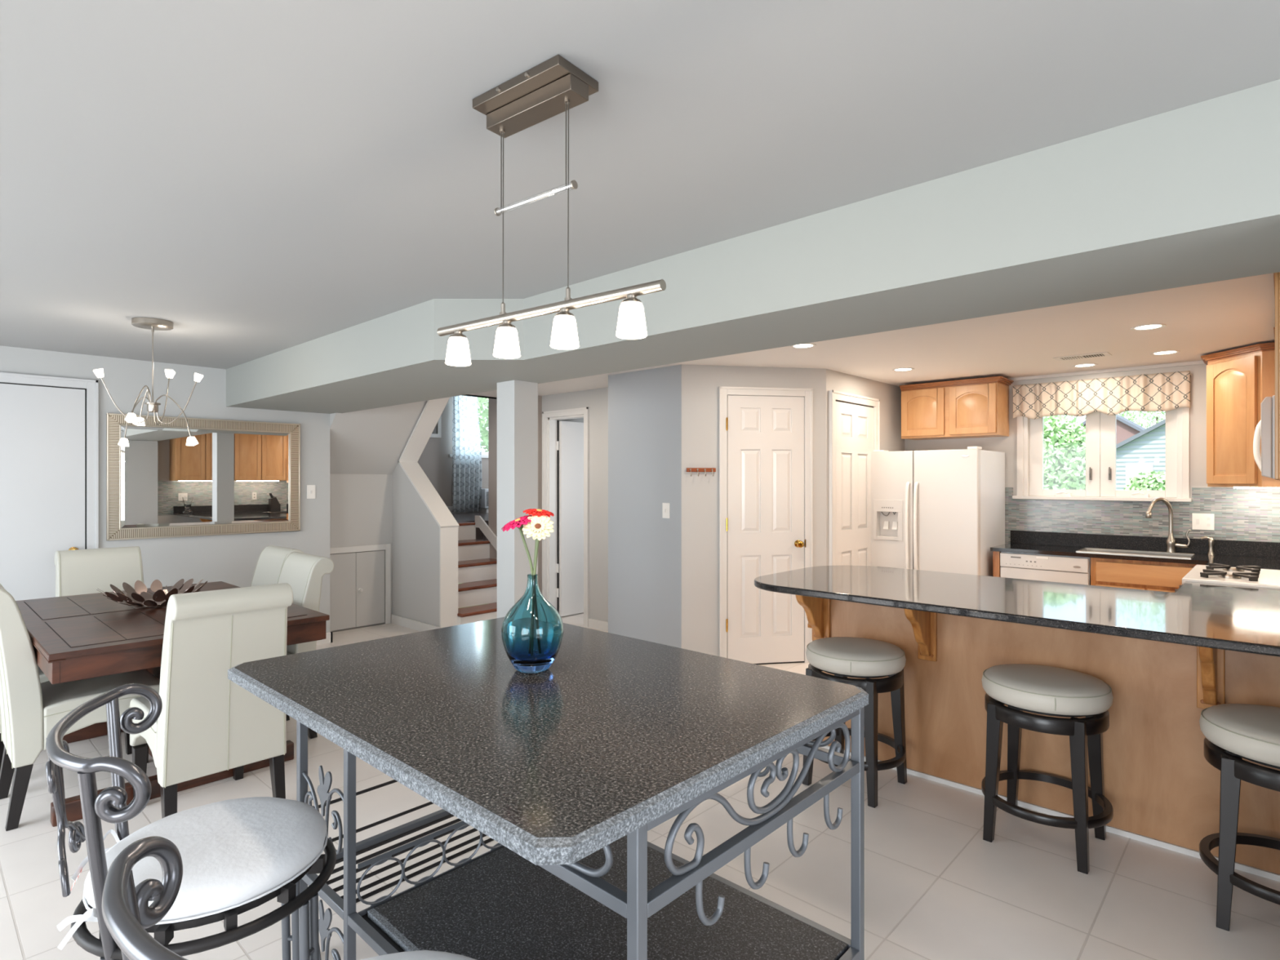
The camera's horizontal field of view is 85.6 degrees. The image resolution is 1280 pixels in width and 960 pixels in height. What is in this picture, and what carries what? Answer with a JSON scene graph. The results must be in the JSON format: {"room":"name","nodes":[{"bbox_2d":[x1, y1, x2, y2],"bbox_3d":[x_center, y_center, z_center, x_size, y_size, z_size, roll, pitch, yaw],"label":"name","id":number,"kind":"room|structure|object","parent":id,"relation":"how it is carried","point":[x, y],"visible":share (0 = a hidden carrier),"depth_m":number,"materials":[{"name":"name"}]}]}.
{"room":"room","nodes":[
{"label":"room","id":0,"kind":"room"},
{"bbox_2d":[0,345,497,632],"bbox_3d":[-3.761,-0.350,5.066,0.410,3.500,6.880,0,0,43],"label":"wall","id":1,"kind":"structure","parent":0,"point":[233,559],"depth_m":5.21,"materials":[{"name":"grey paint"}]},
{"bbox_2d":[0,372,98,600],"bbox_3d":[-4.075,0.355,4.388,0.073,2.090,1.020,0,0,43],"label":"door","id":2,"kind":"structure","parent":1,"relation":"in","point":[49,425],"depth_m":4.57,"materials":[{"name":"grey wood"}]},
{"bbox_2d":[106,413,300,540],"bbox_3d":[-3.272,-0.022,5.277,0.029,0.890,1.292,0,0,43],"label":"wall mirror","id":3,"kind":"object","parent":1,"relation":"attached to","point":[241,477],"visible":0.99,"depth_m":5.22,"materials":[{"name":"silver metal"}]},
{"bbox_2d":[120,425,288,528],"bbox_3d":[-3.277,-0.022,5.282,0.006,0.726,1.128,0,0,43],"label":"mirror glass","id":4,"kind":"object","parent":3,"relation":"attached to","point":[234,477],"depth_m":5.24,"materials":[{"name":"clear"}]},
{"bbox_2d":[306,484,315,498],"bbox_3d":[-2.773,0.100,5.827,0.014,0.115,0.070,0,0,43],"label":"wall plate","id":5,"kind":"object","parent":1,"relation":"attached to","point":[310,488],"visible":1,"depth_m":5.82,"materials":[{"name":"white plastic"}]},
{"bbox_2d":[315,631,332,644],"bbox_3d":[-3.287,1.355,5.489,0.305,0.090,1.545,0,0,43],"label":"baseboard","id":6,"kind":"structure","parent":1,"relation":"attached to","point":[329,635],"depth_m":5.92,"materials":[{"name":"white wood"}]},
{"bbox_2d":[329,474,392,613],"bbox_3d":[-2.682,-0.250,6.596,0.120,3.300,0.930,0,0,43],"label":"wall","id":7,"kind":"structure","parent":0,"point":[361,505],"depth_m":6.55,"materials":[{"name":"grey paint"}]},
{"bbox_2d":[329,543,391,632],"bbox_3d":[-2.667,1.012,6.489,0.048,0.777,0.695,0,0,43],"label":"closet door","id":8,"kind":"structure","parent":7,"relation":"in","point":[360,578],"depth_m":6.53,"materials":[{"name":"grey paint"}]},
{"bbox_2d":[329,400,426,474],"bbox_3d":[-2.398,-0.458,6.222,0.805,0.805,0.770,0,0,43],"label":"wall","id":9,"kind":"structure","parent":0,"point":[373,441],"depth_m":6.29,"materials":[{"name":"grey paint"}]},
{"bbox_2d":[392,396,459,627],"bbox_3d":[-2.042,0.270,6.526,0.911,2.260,0.190,0,0,43],"label":"wall","id":10,"kind":"structure","parent":0,"point":[415,531],"depth_m":6.44,"materials":[{"name":"grey paint"}]},
{"bbox_2d":[391,613,439,631],"bbox_3d":[-2.113,1.357,6.470,0.885,0.085,0.015,0,0,43],"label":"baseboard","id":11,"kind":"structure","parent":10,"relation":"attached to","point":[397,620],"depth_m":6.49,"materials":[{"name":"white wood"}]},
{"bbox_2d":[417,396,488,561],"bbox_3d":[-1.945,-0.350,8.582,2.650,3.500,3.300,0,0,43],"label":"wall","id":12,"kind":"structure","parent":0,"point":[434,461],"depth_m":9.55,"materials":[{"name":"beige paint"}]},
{"bbox_2d":[430,416,440,437],"bbox_3d":[-2.916,-0.905,9.317,0.025,0.650,0.510,0,0,43],"label":"picture frame","id":13,"kind":"object","parent":12,"relation":"attached to","point":[436,433],"visible":0.16,"depth_m":9.46,"materials":[{"name":"white"}]},
{"bbox_2d":[431,422,437,434],"bbox_3d":[-2.921,-0.905,9.321,0.012,0.550,0.410,0,0,43],"label":"picture","id":14,"kind":"object","parent":13,"relation":"attached to","point":[435,431],"depth_m":9.45,"materials":[{"name":"grey plastic"}]},
{"bbox_2d":[446,506,479,513],"bbox_3d":[-2.835,0.415,9.412,0.015,0.100,3.100,0,0,43],"label":"baseboard","id":15,"kind":"structure","parent":12,"relation":"attached to","point":[450,508],"depth_m":9.66,"materials":[{"name":"white wood"}]},
{"bbox_2d":[448,451,488,457],"bbox_3d":[-2.384,-0.950,9.921,0.080,1.260,0.840,0,0,43],"label":"window","id":16,"kind":"structure","parent":12,"relation":"in","point":[484,455],"depth_m":10.02,"materials":[{"name":"white glass"}]},
{"bbox_2d":[451,512,488,540],"bbox_3d":[-1.963,0.590,8.599,2.600,0.250,3.100,0,0,43],"label":"floor","id":17,"kind":"structure","parent":0,"point":[460,517],"depth_m":8.28,"materials":[{"name":"grey carpet"}]},
{"bbox_2d":[479,488,488,512],"bbox_3d":[-2.139,0.295,10.001,0.190,0.340,0.370,0,0,43],"label":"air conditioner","id":18,"kind":"object","parent":17,"relation":"on","point":[484,501],"visible":0.31,"depth_m":9.83,"materials":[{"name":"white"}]},
{"bbox_2d":[488,395,542,604],"bbox_3d":[-1.284,-0.250,7.289,0.720,3.300,0.250,0,0,43],"label":"wall","id":19,"kind":"structure","parent":0,"point":[492,403],"depth_m":7.36,"materials":[{"name":"beige paint"}]},
{"bbox_2d":[497,380,537,617],"bbox_3d":[-0.720,0.415,4.056,0.170,1.970,0.169,0,0,43],"label":"wall column","id":20,"kind":"structure","parent":0,"point":[517,400],"depth_m":3.99,"materials":[{"name":"grey paint"}]},
{"bbox_2d":[559,417,583,422],"bbox_3d":[0.022,0.270,7.281,1.900,2.260,1.520,0,0,43],"label":"wall","id":21,"kind":"structure","parent":0,"point":[579,420],"depth_m":7.73,"materials":[{"name":"grey paint"}]},
{"bbox_2d":[542,386,608,622],"bbox_3d":[-0.366,0.270,6.535,1.650,2.260,0.100,0,0,43],"label":"wall","id":22,"kind":"structure","parent":0,"point":[597,399],"depth_m":6.51,"materials":[{"name":"grey paint"}]},
{"bbox_2d":[542,407,589,627],"bbox_3d":[-0.511,0.354,7.036,0.679,2.092,0.686,0,0,43],"label":"door","id":23,"kind":"structure","parent":22,"relation":"in","point":[565,444],"depth_m":7.04,"materials":[{"name":"white wood"}]},
{"bbox_2d":[588,617,608,631],"bbox_3d":[-0.216,1.357,6.316,0.790,0.085,0.014,0,0,43],"label":"baseboard","id":24,"kind":"structure","parent":22,"relation":"attached to","point":[594,624],"depth_m":6.47,"materials":[{"name":"white wood"}]},
{"bbox_2d":[0,0,1279,399],"bbox_3d":[0.179,-0.919,2.773,9.320,0.122,8.900,0,0,43],"label":"ceiling","id":25,"kind":"structure","parent":0,"point":[256,179],"depth_m":1.77,"materials":[{"name":"grey paint"}]},
{"bbox_2d":[93,317,203,446],"bbox_3d":[-2.658,-0.519,3.757,0.484,0.679,0.596,0,0,-27],"label":"chandelier","id":26,"kind":"object","parent":25,"relation":"hanging from","point":[150,323],"visible":1,"depth_m":3.72,"materials":[{"name":"silver metal"}]},
{"bbox_2d":[436,54,666,366],"bbox_3d":[-0.230,-0.571,1.517,0.685,0.577,0.130,0,0,38],"label":"pendant light","id":27,"kind":"object","parent":25,"relation":"hanging from","point":[555,86],"visible":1,"depth_m":1.48,"materials":[{"name":"silver metal"}]},
{"bbox_2d":[499,302,506,315],"bbox_3d":[-0.314,-0.393,1.586,0.016,0.030,0.016,0,0,38],"label":"socket","id":28,"kind":"object","parent":27,"relation":"attached to","point":[503,305],"depth_m":1.58,"materials":[{"name":"silver metal"}]},
{"bbox_2d":[564,286,571,301],"bbox_3d":[-0.152,-0.393,1.461,0.016,0.030,0.016,0,0,38],"label":"socket","id":29,"kind":"object","parent":27,"relation":"attached to","point":[567,298],"depth_m":1.46,"materials":[{"name":"silver metal"}]},
{"bbox_2d":[226,79,1279,413],"bbox_3d":[-0.618,-0.715,3.523,6.310,0.290,0.850,0,0,43],"label":"ceiling beam","id":30,"kind":"structure","parent":25,"relation":"attached to","point":[1189,195],"depth_m":2.10,"materials":[{"name":"grey paint"}]},
{"bbox_2d":[790,342,816,348],"bbox_3d":[1.044,-0.857,4.420,0.164,0.004,0.164,0,0,43],"label":"recessed light","id":31,"kind":"object","parent":25,"relation":"in","point":[807,345],"visible":0.9,"depth_m":4.43,"materials":[{"name":"white"}]},
{"bbox_2d":[892,367,914,371],"bbox_3d":[2.046,-0.857,5.370,0.164,0.004,0.164,0,0,43],"label":"recessed light","id":32,"kind":"object","parent":25,"relation":"in","point":[907,369],"visible":1,"depth_m":5.36,"materials":[{"name":"white"}]},
{"bbox_2d":[1053,351,1111,360],"bbox_3d":[3.070,-0.855,4.795,0.320,0.008,0.160,0,0,43],"label":"ceiling vent","id":33,"kind":"object","parent":25,"relation":"in","point":[1104,353],"visible":1,"depth_m":4.77,"materials":[{"name":"white metal"}]},
{"bbox_2d":[1071,363,1097,367],"bbox_3d":[3.334,-0.857,5.177,0.164,0.004,0.164,0,0,43],"label":"recessed light","id":34,"kind":"object","parent":25,"relation":"in","point":[1087,365],"visible":1,"depth_m":5.17,"materials":[{"name":"white"}]},
{"bbox_2d":[1007,360,1204,380],"bbox_3d":[3.288,-0.847,5.674,2.170,0.024,0.014,0,0,43],"label":"crown molding","id":35,"kind":"structure","parent":25,"relation":"attached to","point":[1195,362],"depth_m":5.33,"materials":[{"name":"white wood"}]},
{"bbox_2d":[1130,323,1166,330],"bbox_3d":[2.854,-0.857,3.879,0.164,0.004,0.164,0,0,43],"label":"recessed light","id":36,"kind":"object","parent":25,"relation":"in","point":[1148,326],"visible":1,"depth_m":3.87,"materials":[{"name":"white"}]},
{"bbox_2d":[1150,350,1180,355],"bbox_3d":[3.541,-0.857,4.658,0.164,0.004,0.164,0,0,43],"label":"recessed light","id":37,"kind":"object","parent":25,"relation":"in","point":[1167,352],"visible":1,"depth_m":4.66,"materials":[{"name":"white"}]},
{"bbox_2d":[0,612,1279,959],"bbox_3d":[0.150,1.450,2.800,9.400,0.100,8.900,0,0,43],"label":"floor","id":38,"kind":"structure","parent":0,"point":[935,889],"depth_m":2.44,"materials":[{"name":"tile"}]},
{"bbox_2d":[0,665,132,769],"bbox_3d":[-2.955,0.913,3.437,0.448,0.975,0.653,0,0,41],"label":"dining chair","id":39,"kind":"object","parent":38,"relation":"on","point":[43,677],"visible":0.03,"depth_m":3.28,"materials":[{"name":"grey leather"}]},
{"bbox_2d":[0,583,159,831],"bbox_3d":[-2.523,0.913,3.064,0.448,0.975,0.653,0,0,43],"label":"dining chair","id":40,"kind":"object","parent":38,"relation":"on","point":[29,708],"visible":0.84,"depth_m":2.81,"materials":[{"name":"grey leather"}]},
{"bbox_2d":[54,546,143,596],"bbox_3d":[-3.162,0.913,4.104,0.653,0.975,0.448,0,0,43],"label":"dining chair","id":41,"kind":"object","parent":38,"relation":"on","point":[77,571],"visible":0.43,"depth_m":4.21,"materials":[{"name":"grey leather"}]},
{"bbox_2d":[15,581,329,826],"bbox_3d":[-2.411,1.020,3.456,1.610,0.761,1.023,0,0,43],"label":"dining table","id":42,"kind":"object","parent":38,"relation":"on","point":[73,637],"visible":0.46,"depth_m":3.03,"materials":[{"name":"brown wood"}]},
{"bbox_2d":[96,578,207,607],"bbox_3d":[-2.470,0.585,3.510,0.456,0.113,0.458,0,0,43],"label":"bowl","id":43,"kind":"object","parent":42,"relation":"on","point":[160,597],"visible":0.82,"depth_m":3.51,"materials":[{"name":"brown metal"}]},
{"bbox_2d":[45,683,336,959],"bbox_3d":[-0.900,0.930,1.428,0.498,0.942,0.546,0,0,-33],"label":"stool","id":44,"kind":"object","parent":38,"relation":"on","point":[238,855],"visible":0.91,"depth_m":1.34,"materials":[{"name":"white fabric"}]},
{"bbox_2d":[84,796,327,921],"bbox_3d":[-0.885,0.769,1.438,0.426,0.067,0.426,0,0,-33],"label":"cushion","id":45,"kind":"object","parent":44,"relation":"on","point":[237,855],"depth_m":1.38,"materials":[{"name":"white fabric"}]},
{"bbox_2d":[128,582,293,818],"bbox_3d":[-1.793,0.913,2.892,0.653,0.975,0.448,0,0,43],"label":"dining chair","id":46,"kind":"object","parent":38,"relation":"on","point":[207,723],"visible":0.84,"depth_m":2.70,"materials":[{"name":"grey leather"}]},
{"bbox_2d":[250,545,303,586],"bbox_3d":[-2.435,0.913,4.159,0.448,0.975,0.653,0,0,42],"label":"dining chair","id":47,"kind":"object","parent":38,"relation":"on","point":[271,560],"visible":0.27,"depth_m":4.30,"materials":[{"name":"grey leather"}]},
{"bbox_2d":[101,835,476,959],"bbox_3d":[-0.357,0.930,0.889,0.546,0.942,0.498,0,0,28],"label":"stool","id":48,"kind":"object","parent":38,"relation":"on","point":[126,913],"visible":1,"depth_m":0.85,"materials":[{"name":"grey metal"}]},
{"bbox_2d":[360,950,476,959],"bbox_3d":[-0.348,0.769,0.905,0.426,0.067,0.426,0,0,28],"label":"cushion","id":49,"kind":"object","parent":48,"relation":"on","point":[420,954],"depth_m":1.08,"materials":[{"name":"white fabric"}]},
{"bbox_2d":[277,551,333,738],"bbox_3d":[-2.068,0.913,3.735,0.448,0.975,0.653,0,0,43],"label":"dining chair","id":50,"kind":"object","parent":38,"relation":"on","point":[304,572],"visible":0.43,"depth_m":3.78,"materials":[{"name":"grey leather"}]},
{"bbox_2d":[457,515,497,625],"bbox_3d":[-1.799,0.895,7.004,1.325,1.010,0.867,0,0,43],"label":"staircase","id":51,"kind":"structure","parent":38,"relation":"on","point":[484,592],"depth_m":6.96,"materials":[{"name":"white wood"}]},
{"bbox_2d":[227,617,868,959],"bbox_3d":[-0.283,0.953,1.778,1.390,0.895,1.009,0,0,43],"label":"island table","id":52,"kind":"object","parent":38,"relation":"on","point":[569,766],"visible":0.89,"depth_m":1.62,"materials":[{"name":"stone"}]},
{"bbox_2d":[501,573,563,673],"bbox_3d":[-0.286,0.379,1.842,0.164,0.253,0.164,0,0,43],"label":"vase","id":53,"kind":"object","parent":52,"relation":"on","point":[532,628],"visible":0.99,"depth_m":1.79,"materials":[{"name":"teal glass"}]},
{"bbox_2d":[501,515,533,575],"bbox_3d":[-0.322,0.280,1.836,0.093,0.371,0.094,0,0,31],"label":"gerbera","id":54,"kind":"object","parent":53,"relation":"in","point":[517,522],"visible":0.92,"depth_m":1.83,"materials":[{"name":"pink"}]},
{"bbox_2d":[521,515,554,574],"bbox_3d":[-0.266,0.277,1.810,0.081,0.376,0.055,0,0,10],"label":"gerbera","id":55,"kind":"object","parent":53,"relation":"in","point":[540,527],"visible":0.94,"depth_m":1.81,"materials":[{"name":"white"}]},
{"bbox_2d":[534,523,541,528],"bbox_3d":[-0.267,0.123,1.810,0.021,0.019,0.016,0,0,-20],"label":"flower center","id":56,"kind":"object","parent":55,"relation":"on","point":[537,526],"depth_m":1.80,"materials":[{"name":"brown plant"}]},
{"bbox_2d":[522,508,554,569],"bbox_3d":[-0.273,0.272,1.865,0.086,0.387,0.086,0,0,43],"label":"gerbera","id":57,"kind":"object","parent":53,"relation":"in","point":[533,512],"visible":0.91,"depth_m":1.85,"materials":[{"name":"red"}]},
{"bbox_2d":[373,835,848,959],"bbox_3d":[-0.098,1.130,1.740,0.976,0.016,0.716,0,0,43],"label":"shelf","id":58,"kind":"object","parent":52,"relation":"attached to","point":[497,904],"depth_m":1.76,"materials":[{"name":"stone"}]},
{"bbox_2d":[802,636,906,808],"bbox_3d":[0.992,1.079,3.190,0.442,0.643,0.442,0,0,43],"label":"bar stool","id":59,"kind":"object","parent":38,"relation":"on","point":[843,657],"visible":0.85,"depth_m":3.04,"materials":[{"name":"beige leather"}]},
{"bbox_2d":[805,636,906,676],"bbox_3d":[0.992,0.805,3.190,0.442,0.097,0.442,0,0,43],"label":"seat cushion","id":60,"kind":"object","parent":59,"relation":"on","point":[845,656],"depth_m":3.06,"materials":[{"name":"beige leather"}]},
{"bbox_2d":[871,446,1004,576],"bbox_3d":[2.513,0.570,5.849,0.858,1.660,0.786,0,0,43],"label":"refrigerator","id":61,"kind":"object","parent":38,"relation":"on","point":[933,510],"visible":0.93,"depth_m":5.57,"materials":[{"name":"white metal"}]},
{"bbox_2d":[993,551,1000,577],"bbox_3d":[2.970,0.980,5.609,0.046,0.841,0.505,0,0,43],"label":"cabinet end panel","id":62,"kind":"object","parent":38,"relation":"on","point":[997,568],"visible":0.14,"depth_m":5.42,"materials":[{"name":"brown wood"}]},
{"bbox_2d":[795,595,1279,881],"bbox_3d":[1.747,0.967,3.068,2.230,0.867,0.810,0,0,43],"label":"base cabinet","id":63,"kind":"object","parent":38,"relation":"on","point":[1162,789],"visible":0.67,"depth_m":2.76,"materials":[{"name":"brown wood"}]},
{"bbox_2d":[754,565,1279,657],"bbox_3d":[1.824,0.466,3.203,2.300,0.132,1.523,0,0,43],"label":"countertop","id":64,"kind":"structure","parent":63,"relation":"on","point":[1229,617],"depth_m":2.87,"materials":[{"name":"black stone"}]},
{"bbox_2d":[1000,551,1090,585],"bbox_3d":[3.200,0.931,5.382,0.590,0.738,0.522,0,0,43],"label":"dishwasher","id":65,"kind":"object","parent":38,"relation":"on","point":[1043,567],"visible":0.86,"depth_m":5.18,"materials":[{"name":"white"}]},
{"bbox_2d":[981,663,1113,874],"bbox_3d":[1.579,1.079,2.695,0.442,0.643,0.442,0,0,43],"label":"bar stool","id":66,"kind":"object","parent":38,"relation":"on","point":[1051,691],"visible":1,"depth_m":2.58,"materials":[{"name":"black paint"}]},
{"bbox_2d":[981,663,1113,715],"bbox_3d":[1.579,0.805,2.695,0.442,0.097,0.442,0,0,43],"label":"seat cushion","id":67,"kind":"object","parent":66,"relation":"on","point":[1044,690],"depth_m":2.57,"materials":[{"name":"beige leather"}]},
{"bbox_2d":[1090,557,1198,592],"bbox_3d":[3.671,0.980,4.952,0.664,0.841,0.510,0,0,43],"label":"base cabinet","id":68,"kind":"object","parent":38,"relation":"on","point":[1108,572],"visible":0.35,"depth_m":4.80,"materials":[{"name":"brown wood"}]},
{"bbox_2d":[1174,563,1279,591],"bbox_3d":[3.175,0.917,3.506,0.718,0.905,0.759,0,0,43],"label":"stove","id":69,"kind":"object","parent":38,"relation":"on","point":[1215,573],"visible":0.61,"depth_m":3.46,"materials":[{"name":"white metal"}]},
{"bbox_2d":[1199,703,1279,931],"bbox_3d":[2.048,1.079,2.179,0.442,0.643,0.442,0,0,41],"label":"bar stool","id":70,"kind":"object","parent":38,"relation":"on","point":[1233,732],"visible":1,"depth_m":2.15,"materials":[{"name":"black paint"}]},
{"bbox_2d":[1199,703,1279,766],"bbox_3d":[2.048,0.805,2.179,0.442,0.097,0.442,0,0,41],"label":"seat cushion","id":71,"kind":"object","parent":70,"relation":"on","point":[1251,732],"depth_m":2.16,"materials":[{"name":"beige leather"}]},
{"bbox_3d":[3.907,0.979,4.219,0.640,0.841,1.260,0,0,43],"label":"base cabinet","id":72,"kind":"object","parent":38,"relation":"on","visible":0},
{"bbox_2d":[990,530,1279,569],"bbox_3d":[3.417,0.491,4.683,1.990,0.134,1.270,0,0,43],"label":"countertop","id":73,"kind":"structure","parent":72,"relation":"on","point":[1266,555],"depth_m":5.07,"materials":[{"name":"black stone"}]},
{"bbox_2d":[1075,547,1195,576],"bbox_3d":[3.569,0.611,4.985,0.664,0.179,0.319,0,0,43],"label":"sink","id":74,"kind":"object","parent":73,"relation":"in","point":[1165,554],"visible":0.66,"depth_m":5.04,"materials":[{"name":"silver metal"}]},
{"bbox_2d":[1145,497,1192,553],"bbox_3d":[3.813,0.329,4.973,0.266,0.401,0.165,0,0,43],"label":"kitchen faucet","id":75,"kind":"object","parent":73,"relation":"on","point":[1171,543],"visible":0.99,"depth_m":4.99,"materials":[{"name":"silver metal"}]},
{"bbox_2d":[1165,532,1176,552],"bbox_3d":[3.851,0.454,5.009,0.060,0.150,0.060,0,0,43],"label":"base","id":76,"kind":"object","parent":75,"relation":"on","point":[1171,543],"depth_m":4.99,"materials":[{"name":"silver metal"}]},
{"bbox_2d":[1200,536,1214,555],"bbox_3d":[3.999,0.462,4.866,0.082,0.134,0.043,0,0,32],"label":"sprayer","id":77,"kind":"object","parent":73,"relation":"on","point":[1211,540],"visible":1,"depth_m":4.85,"materials":[{"name":"silver metal"}]},
{"bbox_2d":[608,364,681,648],"bbox_3d":[0.238,0.270,5.638,0.778,2.260,0.630,0,0,43],"label":"wall","id":78,"kind":"structure","parent":0,"point":[645,406],"depth_m":5.39,"materials":[{"name":"grey paint"}]},
{"bbox_2d":[662,502,669,518],"bbox_3d":[0.195,0.232,5.236,0.070,0.115,0.014,0,0,43],"label":"wall plate","id":79,"kind":"object","parent":78,"relation":"attached to","point":[665,506],"visible":1,"depth_m":5.24,"materials":[{"name":"white plastic"}]},
{"bbox_2d":[681,364,904,656],"bbox_3d":[1.315,0.270,5.946,1.012,2.260,2.549,0,0,43],"label":"wall","id":80,"kind":"structure","parent":0,"point":[700,384],"depth_m":5.18,"materials":[{"name":"grey paint"}]},
{"bbox_2d":[686,467,715,476],"bbox_3d":[0.459,-0.058,5.136,0.224,0.063,0.054,0,0,-10],"label":"hook rail","id":81,"kind":"object","parent":80,"relation":"attached to","point":[688,469],"visible":1,"depth_m":5.14,"materials":[{"name":"brown wood"}]},
{"bbox_2d":[719,386,813,664],"bbox_3d":[0.961,0.349,5.223,0.743,2.102,0.102,0,0,-10],"label":"door","id":82,"kind":"structure","parent":80,"relation":"in","point":[766,440],"depth_m":5.24,"materials":[{"name":"white wood"}]},
{"bbox_2d":[828,389,879,565],"bbox_3d":[1.763,0.350,5.683,0.057,2.100,0.867,0,0,43],"label":"door","id":83,"kind":"structure","parent":80,"relation":"in","point":[855,539],"depth_m":5.62,"materials":[{"name":"white wood"}]},
{"bbox_2d":[904,364,1233,543],"bbox_3d":[3.648,0.270,5.452,3.300,2.260,0.150,0,0,43],"label":"wall","id":84,"kind":"structure","parent":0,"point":[1197,410],"depth_m":5.37,"materials":[{"name":"grey paint"}]},
{"bbox_2d":[899,376,1013,439],"bbox_3d":[2.722,-0.602,5.965,0.825,0.468,0.359,0,0,43],"label":"upper cabinet","id":85,"kind":"object","parent":84,"relation":"attached to","point":[978,407],"visible":1,"depth_m":5.81,"materials":[{"name":"brown wood"}]},
{"bbox_2d":[1012,370,1191,419],"bbox_3d":[3.546,-0.641,5.378,1.166,0.293,0.087,0,0,43],"label":"valance","id":86,"kind":"object","parent":84,"relation":"attached to","point":[1168,391],"visible":1,"depth_m":5.32,"materials":[{"name":"fabric"}]},
{"bbox_2d":[1012,407,1191,502],"bbox_3d":[3.595,-0.280,5.436,1.175,0.880,0.145,0,0,43],"label":"window","id":87,"kind":"structure","parent":84,"relation":"attached to","point":[1100,428],"depth_m":5.43,"materials":[{"name":"white wood"}]},
{"bbox_2d":[1004,487,1279,542],"bbox_3d":[3.833,0.292,5.170,2.045,0.475,0.008,0,0,43],"label":"tiled wall","id":88,"kind":"structure","parent":84,"relation":"attached to","point":[1245,514],"depth_m":5.13,"materials":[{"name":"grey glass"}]},
{"bbox_2d":[1191,513,1213,530],"bbox_3d":[4.043,0.300,4.959,0.123,0.118,0.012,0,0,43],"label":"wall plate","id":89,"kind":"object","parent":88,"relation":"attached to","point":[1199,521],"visible":1,"depth_m":4.96,"materials":[{"name":"white plastic"}]},
{"bbox_2d":[1200,342,1279,488],"bbox_3d":[4.102,-0.394,4.484,0.715,0.902,0.644,0,0,43],"label":"upper cabinet","id":90,"kind":"object","parent":84,"relation":"attached to","point":[1238,380],"visible":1,"depth_m":4.46,"materials":[{"name":"brown wood"}]},
{"bbox_2d":[1233,486,1279,488],"bbox_3d":[4.224,0.051,4.566,0.450,0.011,0.040,0,0,43],"label":"light","id":91,"kind":"object","parent":90,"relation":"attached to","point":[1233,486],"depth_m":4.61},
{"bbox_3d":[-1.963,-2.150,8.599,2.800,0.100,3.500,0,0,43],"label":"ceiling","id":92,"kind":"structure","parent":0,"visible":0},
{"bbox_2d":[452,395,481,512],"bbox_3d":[-2.301,-0.816,9.837,0.079,2.538,1.150,0,0,43],"label":"curtain","id":93,"kind":"object","parent":92,"relation":"hanging from","point":[466,441],"visible":0.66,"depth_m":9.68,"materials":[{"name":"blue fabric"}]},
{"bbox_3d":[3.367,0.270,3.068,0.120,2.260,3.920,0,0,43],"label":"wall","id":94,"kind":"structure","parent":0,"visible":0},
{"bbox_2d":[1275,271,1279,479],"bbox_3d":[2.264,-0.407,2.224,0.340,0.858,0.780,0,0,43],"label":"upper cabinet","id":95,"kind":"object","parent":94,"relation":"attached to","point":[1277,274],"visible":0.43,"depth_m":2.05,"materials":[{"name":"brown wood"}]},
{"bbox_3d":[3.331,-0.618,3.368,0.340,0.436,0.770,0,0,43],"label":"upper cabinet","id":96,"kind":"object","parent":94,"relation":"attached to","visible":0},
{"bbox_2d":[1253,395,1275,479],"bbox_3d":[3.287,-0.200,3.402,0.412,0.390,0.740,0,0,43],"label":"microwave","id":97,"kind":"object","parent":96,"relation":"attached to","point":[1265,428],"visible":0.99,"depth_m":3.23,"materials":[{"name":"white plastic"}]},
{"label":"outside","id":98,"kind":"structure","parent":0,"visible":0},
{"bbox_3d":[26.155,1.900,28.047,80.000,0.200,63.300,0,0,43],"label":"lawn","id":99,"kind":"structure","parent":98,"visible":0},
{"bbox_2d":[477,397,488,452],"bbox_3d":[-4.357,-1.561,15.838,4.399,6.728,4.442,0,0,-27],"label":"tree","id":100,"kind":"object","parent":99,"relation":"on","point":[484,433],"visible":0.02,"depth_m":15.29,"materials":[{"name":"green plant"}]},
{"bbox_2d":[1044,415,1085,489],"bbox_3d":[6.764,0.350,11.455,1.587,2.912,1.581,0,0,43],"label":"tree","id":101,"kind":"object","parent":99,"relation":"on","point":[1064,447],"visible":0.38,"depth_m":10.88,"materials":[{"name":"green plant"}]},
{"bbox_2d":[1075,414,1146,444],"bbox_3d":[28.883,-1.140,42.117,5.300,5.880,6.600,0,0,43],"label":"house","id":102,"kind":"structure","parent":99,"relation":"on","point":[1126,428],"depth_m":39.29,"materials":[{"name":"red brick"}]},
{"bbox_2d":[1084,410,1165,428],"bbox_3d":[36.167,-3.886,48.342,8.734,11.377,8.744,0,0,33],"label":"tree","id":103,"kind":"object","parent":99,"relation":"on","point":[1157,417],"visible":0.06,"depth_m":47.08,"materials":[{"name":"green plant"}]},
{"bbox_2d":[1115,418,1165,489],"bbox_3d":[25.748,-0.540,32.597,6.800,4.680,7.600,0,0,43],"label":"house","id":104,"kind":"structure","parent":99,"relation":"on","point":[1145,450],"depth_m":30.87,"materials":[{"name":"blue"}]},
{"bbox_2d":[1123,470,1165,490],"bbox_3d":[7.795,0.825,10.492,0.901,1.968,0.922,0,0,43],"label":"shrub","id":105,"kind":"object","parent":99,"relation":"on","point":[1148,480],"visible":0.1,"depth_m":10.37,"materials":[{"name":"green plant"}]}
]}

